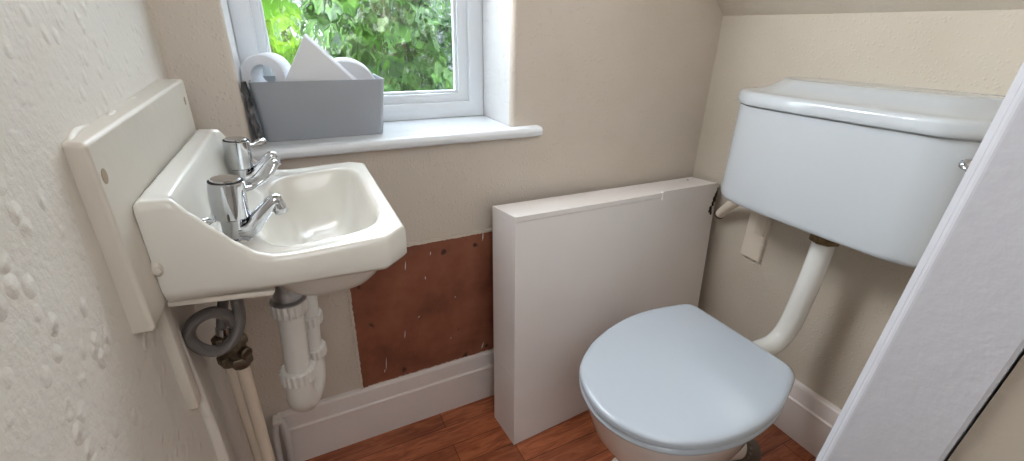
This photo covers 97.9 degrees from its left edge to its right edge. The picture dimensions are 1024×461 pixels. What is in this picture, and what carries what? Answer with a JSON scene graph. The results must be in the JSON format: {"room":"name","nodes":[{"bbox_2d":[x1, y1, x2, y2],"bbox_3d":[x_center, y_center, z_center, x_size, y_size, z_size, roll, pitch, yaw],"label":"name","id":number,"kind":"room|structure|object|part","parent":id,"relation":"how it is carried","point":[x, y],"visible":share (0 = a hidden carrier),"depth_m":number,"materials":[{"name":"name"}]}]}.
{"room":"bathroom","nodes":[
{"label":"bathroom","id":0,"kind":"room"},
{"bbox_2d":[0,0,275,460],"bbox_3d":[-0.068,0.144,-0.272,0.105,2.056,2.487,-11,27,-25],"label":"wall","id":1,"kind":"structure","parent":0,"point":[77,384],"depth_m":0.34,"materials":[{"name":"beige paint"}]},
{"bbox_2d":[62,79,195,334],"bbox_3d":[-0.445,-0.071,0.561,0.036,0.186,0.450,-11,27,-24],"label":"backboard","id":2,"kind":"object","parent":1,"relation":"attached to","point":[113,159],"visible":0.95,"depth_m":0.41,"materials":[{"name":"beige paint"}]},
{"bbox_2d":[133,129,406,302],"bbox_3d":[-0.321,-0.019,0.661,0.261,0.212,0.377,-11,27,-24],"label":"basin","id":3,"kind":"object","parent":2,"relation":"attached to","point":[338,228],"visible":0.88,"depth_m":0.53,"materials":[{"name":"white ceramic"}]},
{"bbox_2d":[206,159,287,243],"bbox_3d":[-0.315,-0.032,0.536,0.084,0.094,0.039,-17,30,-35],"label":"tap","id":4,"kind":"object","parent":3,"relation":"attached to","point":[227,194],"visible":0.99,"depth_m":0.52,"materials":[{"name":"silver metal"}]},
{"bbox_2d":[206,174,252,243],"bbox_3d":[-0.332,-0.022,0.526,0.043,0.084,0.039,-11,27,-24],"label":"handle","id":5,"kind":"object","parent":4,"relation":"on","point":[227,194],"depth_m":0.51,"materials":[{"name":"silver metal"}]},
{"bbox_3d":[-0.308,-0.017,0.542,0.059,0.052,0.024,-11,27,-24],"label":"spout","id":6,"kind":"part","parent":4,"relation":"part of","materials":[{"name":"silver metal"}]},
{"bbox_3d":[-0.305,-0.067,0.540,0.017,0.032,0.049,19,30,35],"label":"lever","id":7,"kind":"part","parent":4,"relation":"part of","materials":[{"name":"silver metal"}]},
{"bbox_2d":[222,136,281,184],"bbox_3d":[-0.425,-0.112,0.730,0.052,0.084,0.076,18,29,33],"label":"tap","id":8,"kind":"object","parent":3,"relation":"attached to","point":[237,152],"visible":0.81,"depth_m":0.71,"materials":[{"name":"silver metal"}]},
{"bbox_3d":[-0.426,-0.145,0.740,0.017,0.012,0.042,10,25,18],"label":"lever","id":9,"kind":"part","parent":8,"relation":"part of","materials":[{"name":"silver metal"}]},
{"bbox_3d":[-0.416,-0.103,0.736,0.059,0.052,0.024,-11,27,-24],"label":"spout","id":10,"kind":"part","parent":8,"relation":"part of","materials":[{"name":"silver metal"}]},
{"bbox_2d":[269,286,326,412],"bbox_3d":[-0.410,0.153,0.870,0.077,0.287,0.327,-8,26,-20],"label":"trap","id":11,"kind":"object","parent":3,"relation":"attached to","point":[302,375],"visible":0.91,"depth_m":0.75,"materials":[{"name":"white plastic"}]},
{"bbox_2d":[172,314,229,460],"bbox_3d":[-0.405,0.431,0.667,0.015,0.753,0.036,-11,27,-24],"label":"pipe","id":12,"kind":"object","parent":1,"relation":"attached to","point":[206,411],"visible":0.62,"depth_m":0.59,"materials":[{"name":"beige plastic"}]},
{"bbox_2d":[151,262,274,409],"bbox_3d":[-0.330,0.112,0.511,0.119,0.206,0.047,-11,27,-24],"label":"bracket","id":13,"kind":"object","parent":1,"relation":"attached to","point":[166,324],"visible":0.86,"depth_m":0.50,"materials":[{"name":"white metal"}]},
{"bbox_3d":[-0.384,0.143,0.511,0.013,0.148,0.022,-11,27,-24],"label":"wall plate","id":14,"kind":"part","parent":13,"relation":"part of","materials":[{"name":"beige paint"}]},
{"bbox_3d":[-0.322,0.070,0.500,0.100,0.018,0.023,-11,27,-24],"label":"bracket arm","id":15,"kind":"part","parent":13,"relation":"part of","materials":[{"name":"beige paint"}]},
{"bbox_2d":[181,298,275,460],"bbox_3d":[-0.388,0.387,0.706,0.090,0.803,0.045,-11,27,-24],"label":"supply pipe","id":16,"kind":"object","parent":1,"relation":"attached to","point":[240,358],"visible":0.84,"depth_m":0.60,"materials":[{"name":"silver metal"}]},
{"bbox_2d":[146,0,722,460],"bbox_3d":[-0.050,-0.453,1.128,1.546,2.109,0.228,-11,27,-24],"label":"wall","id":17,"kind":"structure","parent":0,"point":[617,91],"depth_m":1.12,"materials":[{"name":"beige paint"}]},
{"bbox_2d":[227,0,542,160],"bbox_3d":[-0.290,-0.700,0.861,0.711,1.045,0.258,-11,27,-24],"label":"window","id":18,"kind":"structure","parent":17,"relation":"in","point":[428,54],"depth_m":1.08,"materials":[{"name":"white paint"}]},
{"bbox_2d":[241,81,262,138],"bbox_3d":[-0.502,-0.226,0.862,0.021,0.118,0.022,-11,27,-24],"label":"plastic wrapper","id":19,"kind":"object","parent":18,"relation":"on","point":[244,88],"visible":0.91,"depth_m":0.85,"materials":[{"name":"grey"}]},
{"bbox_2d":[248,74,383,141],"bbox_3d":[-0.419,-0.275,0.983,0.258,0.117,0.135,-11,27,-24],"label":"storage box","id":20,"kind":"object","parent":18,"relation":"on","point":[288,110],"visible":0.84,"depth_m":0.93,"materials":[{"name":"grey plastic"}]},
{"bbox_2d":[240,52,290,90],"bbox_3d":[-0.506,-0.324,0.927,0.084,0.084,0.071,-4,25,-11],"label":"toilet roll","id":21,"kind":"object","parent":20,"relation":"in","point":[251,67],"visible":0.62,"depth_m":0.89,"materials":[{"name":"white paper"}]},
{"bbox_2d":[284,34,356,81],"bbox_3d":[-0.395,-0.322,0.924,0.148,0.157,0.031,-11,27,-24],"label":"tissue","id":22,"kind":"object","parent":20,"relation":"in","point":[311,62],"visible":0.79,"depth_m":0.91,"materials":[{"name":"white paper"}]},
{"bbox_2d":[334,57,374,79],"bbox_3d":[-0.374,-0.316,1.011,0.138,0.141,0.080,-8,26,-19],"label":"toilet roll","id":23,"kind":"object","parent":20,"relation":"in","point":[354,67],"visible":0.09,"depth_m":0.97,"materials":[{"name":"white paper"}]},
{"bbox_3d":[-0.334,-0.750,0.941,0.564,1.021,0.052,-11,27,-24],"label":"frame","id":24,"kind":"part","parent":18,"relation":"part of","materials":[{"name":"white paint"}]},
{"bbox_3d":[-0.339,-0.743,0.944,0.435,0.877,0.005,-11,27,-24],"label":"pane","id":25,"kind":"part","parent":18,"relation":"part of","materials":[{"name":"clear glass"}]},
{"bbox_3d":[-0.335,-0.749,0.943,0.488,0.940,0.032,-11,27,-24],"label":"sash","id":26,"kind":"part","parent":18,"relation":"part of","materials":[{"name":"white paint"}]},
{"bbox_3d":[-0.292,-0.228,1.055,0.711,0.024,0.223,-11,27,-24],"label":"sill","id":27,"kind":"part","parent":18,"relation":"part of","materials":[{"name":"white paint"}]},
{"bbox_2d":[277,349,493,460],"bbox_3d":[0.002,0.427,1.409,1.306,0.170,0.019,-11,27,-24],"label":"baseboard","id":28,"kind":"structure","parent":17,"relation":"attached to","point":[339,421],"depth_m":1.24,"materials":[{"name":"white paint"}]},
{"bbox_2d":[347,228,493,388],"bbox_3d":[-0.154,0.198,1.228,0.556,0.410,0.007,-11,27,-24],"label":"panel","id":29,"kind":"object","parent":17,"relation":"attached to","point":[432,307],"visible":0.63,"depth_m":1.19,"materials":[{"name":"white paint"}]},
{"bbox_2d":[305,395,815,460],"bbox_3d":[0.124,0.721,1.031,1.706,0.052,1.068,-11,27,-24],"label":"floor","id":30,"kind":"structure","parent":0,"point":[471,431],"depth_m":1.24,"materials":[{"name":"brown wood"}]},
{"bbox_2d":[211,300,261,460],"bbox_3d":[-0.419,0.340,0.803,0.035,0.808,0.181,-1,24,-4],"label":"supply pipe","id":31,"kind":"object","parent":30,"relation":"on","point":[221,326],"visible":0.24,"depth_m":0.67,"materials":[{"name":"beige metal"}]},
{"bbox_2d":[272,414,293,460],"bbox_3d":[-0.570,0.538,1.116,0.041,0.178,0.038,7,25,13],"label":"cable","id":32,"kind":"object","parent":30,"relation":"on","point":[277,420],"visible":1,"depth_m":1.10,"materials":[{"name":"paint"}]},
{"bbox_2d":[492,177,718,444],"bbox_3d":[0.291,0.194,1.342,0.744,0.660,0.170,-12,27,-27],"label":"panel","id":33,"kind":"object","parent":30,"relation":"on","point":[568,269],"visible":0.95,"depth_m":1.22,"materials":[{"name":"paint"}]},
{"bbox_3d":[-0.021,0.266,1.187,0.036,0.646,0.155,-11,27,-24],"label":"panel","id":34,"kind":"part","parent":33,"relation":"part of","materials":[{"name":"white wood"}]},
{"bbox_3d":[0.294,-0.097,1.240,0.723,0.045,0.117,-12,27,-27],"label":"panel","id":35,"kind":"part","parent":33,"relation":"part of","materials":[{"name":"white wood"}]},
{"bbox_2d":[579,304,794,460],"bbox_3d":[0.367,0.466,1.030,0.498,0.422,0.366,-11,27,-24],"label":"toilet","id":36,"kind":"object","parent":30,"relation":"on","point":[676,382],"visible":1,"depth_m":0.88,"materials":[{"name":"white glazed ceramic"},{"name":"pale blue glossy plastic"}]},
{"bbox_3d":[0.343,0.304,0.943,0.435,0.014,0.364,-11,27,-24],"label":"seat","id":37,"kind":"part","parent":36,"relation":"part of","materials":[{"name":"grey plastic"}]},
{"bbox_2d":[735,439,760,460],"bbox_3d":[0.613,0.574,1.175,0.093,0.115,0.083,-4,25,-12],"label":"pipe","id":38,"kind":"object","parent":30,"relation":"on","point":[753,453],"visible":0.3,"depth_m":1.14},
{"bbox_2d":[692,9,1023,409],"bbox_3d":[0.879,0.084,1.075,0.105,1.100,1.084,-11,27,-24],"label":"wall","id":39,"kind":"structure","parent":0,"point":[973,51],"depth_m":1.12,"materials":[{"name":"beige paint"}]},
{"bbox_2d":[740,210,772,260],"bbox_3d":[0.702,-0.020,1.270,0.016,0.214,0.064,-11,27,-24],"label":"conduit","id":40,"kind":"object","parent":39,"relation":"attached to","point":[759,225],"visible":0.48,"depth_m":1.28,"materials":[{"name":"beige plastic"}]},
{"bbox_2d":[773,379,841,457],"bbox_3d":[0.759,0.474,1.339,0.021,0.170,0.804,-11,27,-24],"label":"baseboard","id":41,"kind":"structure","parent":39,"relation":"attached to","point":[806,417],"depth_m":1.23,"materials":[{"name":"white paint"}]},
{"bbox_2d":[721,76,1004,267],"bbox_3d":[0.712,-0.150,0.951,0.235,0.297,0.554,-11,27,-24],"label":"toilet cistern","id":42,"kind":"object","parent":39,"relation":"attached to","point":[872,169],"visible":0.79,"depth_m":0.86,"materials":[{"name":"grey ceramic"}]},
{"bbox_2d":[714,201,738,218],"bbox_3d":[0.633,-0.075,1.285,0.033,0.135,0.142,1,24,0],"label":"pipe","id":43,"kind":"object","parent":42,"relation":"attached to","point":[728,206],"visible":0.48,"depth_m":1.31,"materials":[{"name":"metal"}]},
{"bbox_2d":[752,233,839,354],"bbox_3d":[0.640,0.159,1.059,0.208,0.381,0.082,-8,26,-20],"label":"pipe","id":44,"kind":"object","parent":42,"relation":"attached to","point":[821,251],"visible":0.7,"depth_m":1.06,"materials":[{"name":"white plastic"}]},
{"bbox_3d":[0.717,-0.265,0.915,0.217,0.056,0.531,-11,27,-24],"label":"cistern lid","id":45,"kind":"part","parent":42,"relation":"part of","materials":[{"name":"grey ceramic"}]},
{"bbox_3d":[0.732,-0.086,0.693,0.036,0.036,0.070,-11,27,-24],"label":"flush lever","id":46,"kind":"part","parent":42,"relation":"part of","materials":[{"name":"silver metal"}]},
{"bbox_2d":[717,0,1023,15],"bbox_3d":[0.454,-0.828,0.469,1.061,1.044,1.014,-11,27,-24],"label":"ceiling","id":47,"kind":"structure","parent":0,"point":[728,7],"depth_m":0.98,"materials":[{"name":"beige paint"}]},
{"bbox_3d":[0.412,-0.088,0.268,1.339,2.056,0.048,-11,27,-24],"label":"wall","id":48,"kind":"structure","parent":0,"visible":0},
{"bbox_2d":[815,62,1023,460],"bbox_3d":[0.361,0.013,0.330,0.040,1.820,0.174,-11,27,-24],"label":"trim","id":49,"kind":"structure","parent":48,"relation":"attached to","point":[954,335],"depth_m":0.34,"materials":[{"name":"white paint"}]},
{"bbox_2d":[947,355,1023,460],"bbox_3d":[0.416,0.057,0.234,0.034,1.820,0.243,-11,27,-24],"label":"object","id":50,"kind":"structure","parent":48,"relation":"attached to","point":[997,434],"depth_m":0.34,"materials":[{"name":"beige paint"}]}
]}

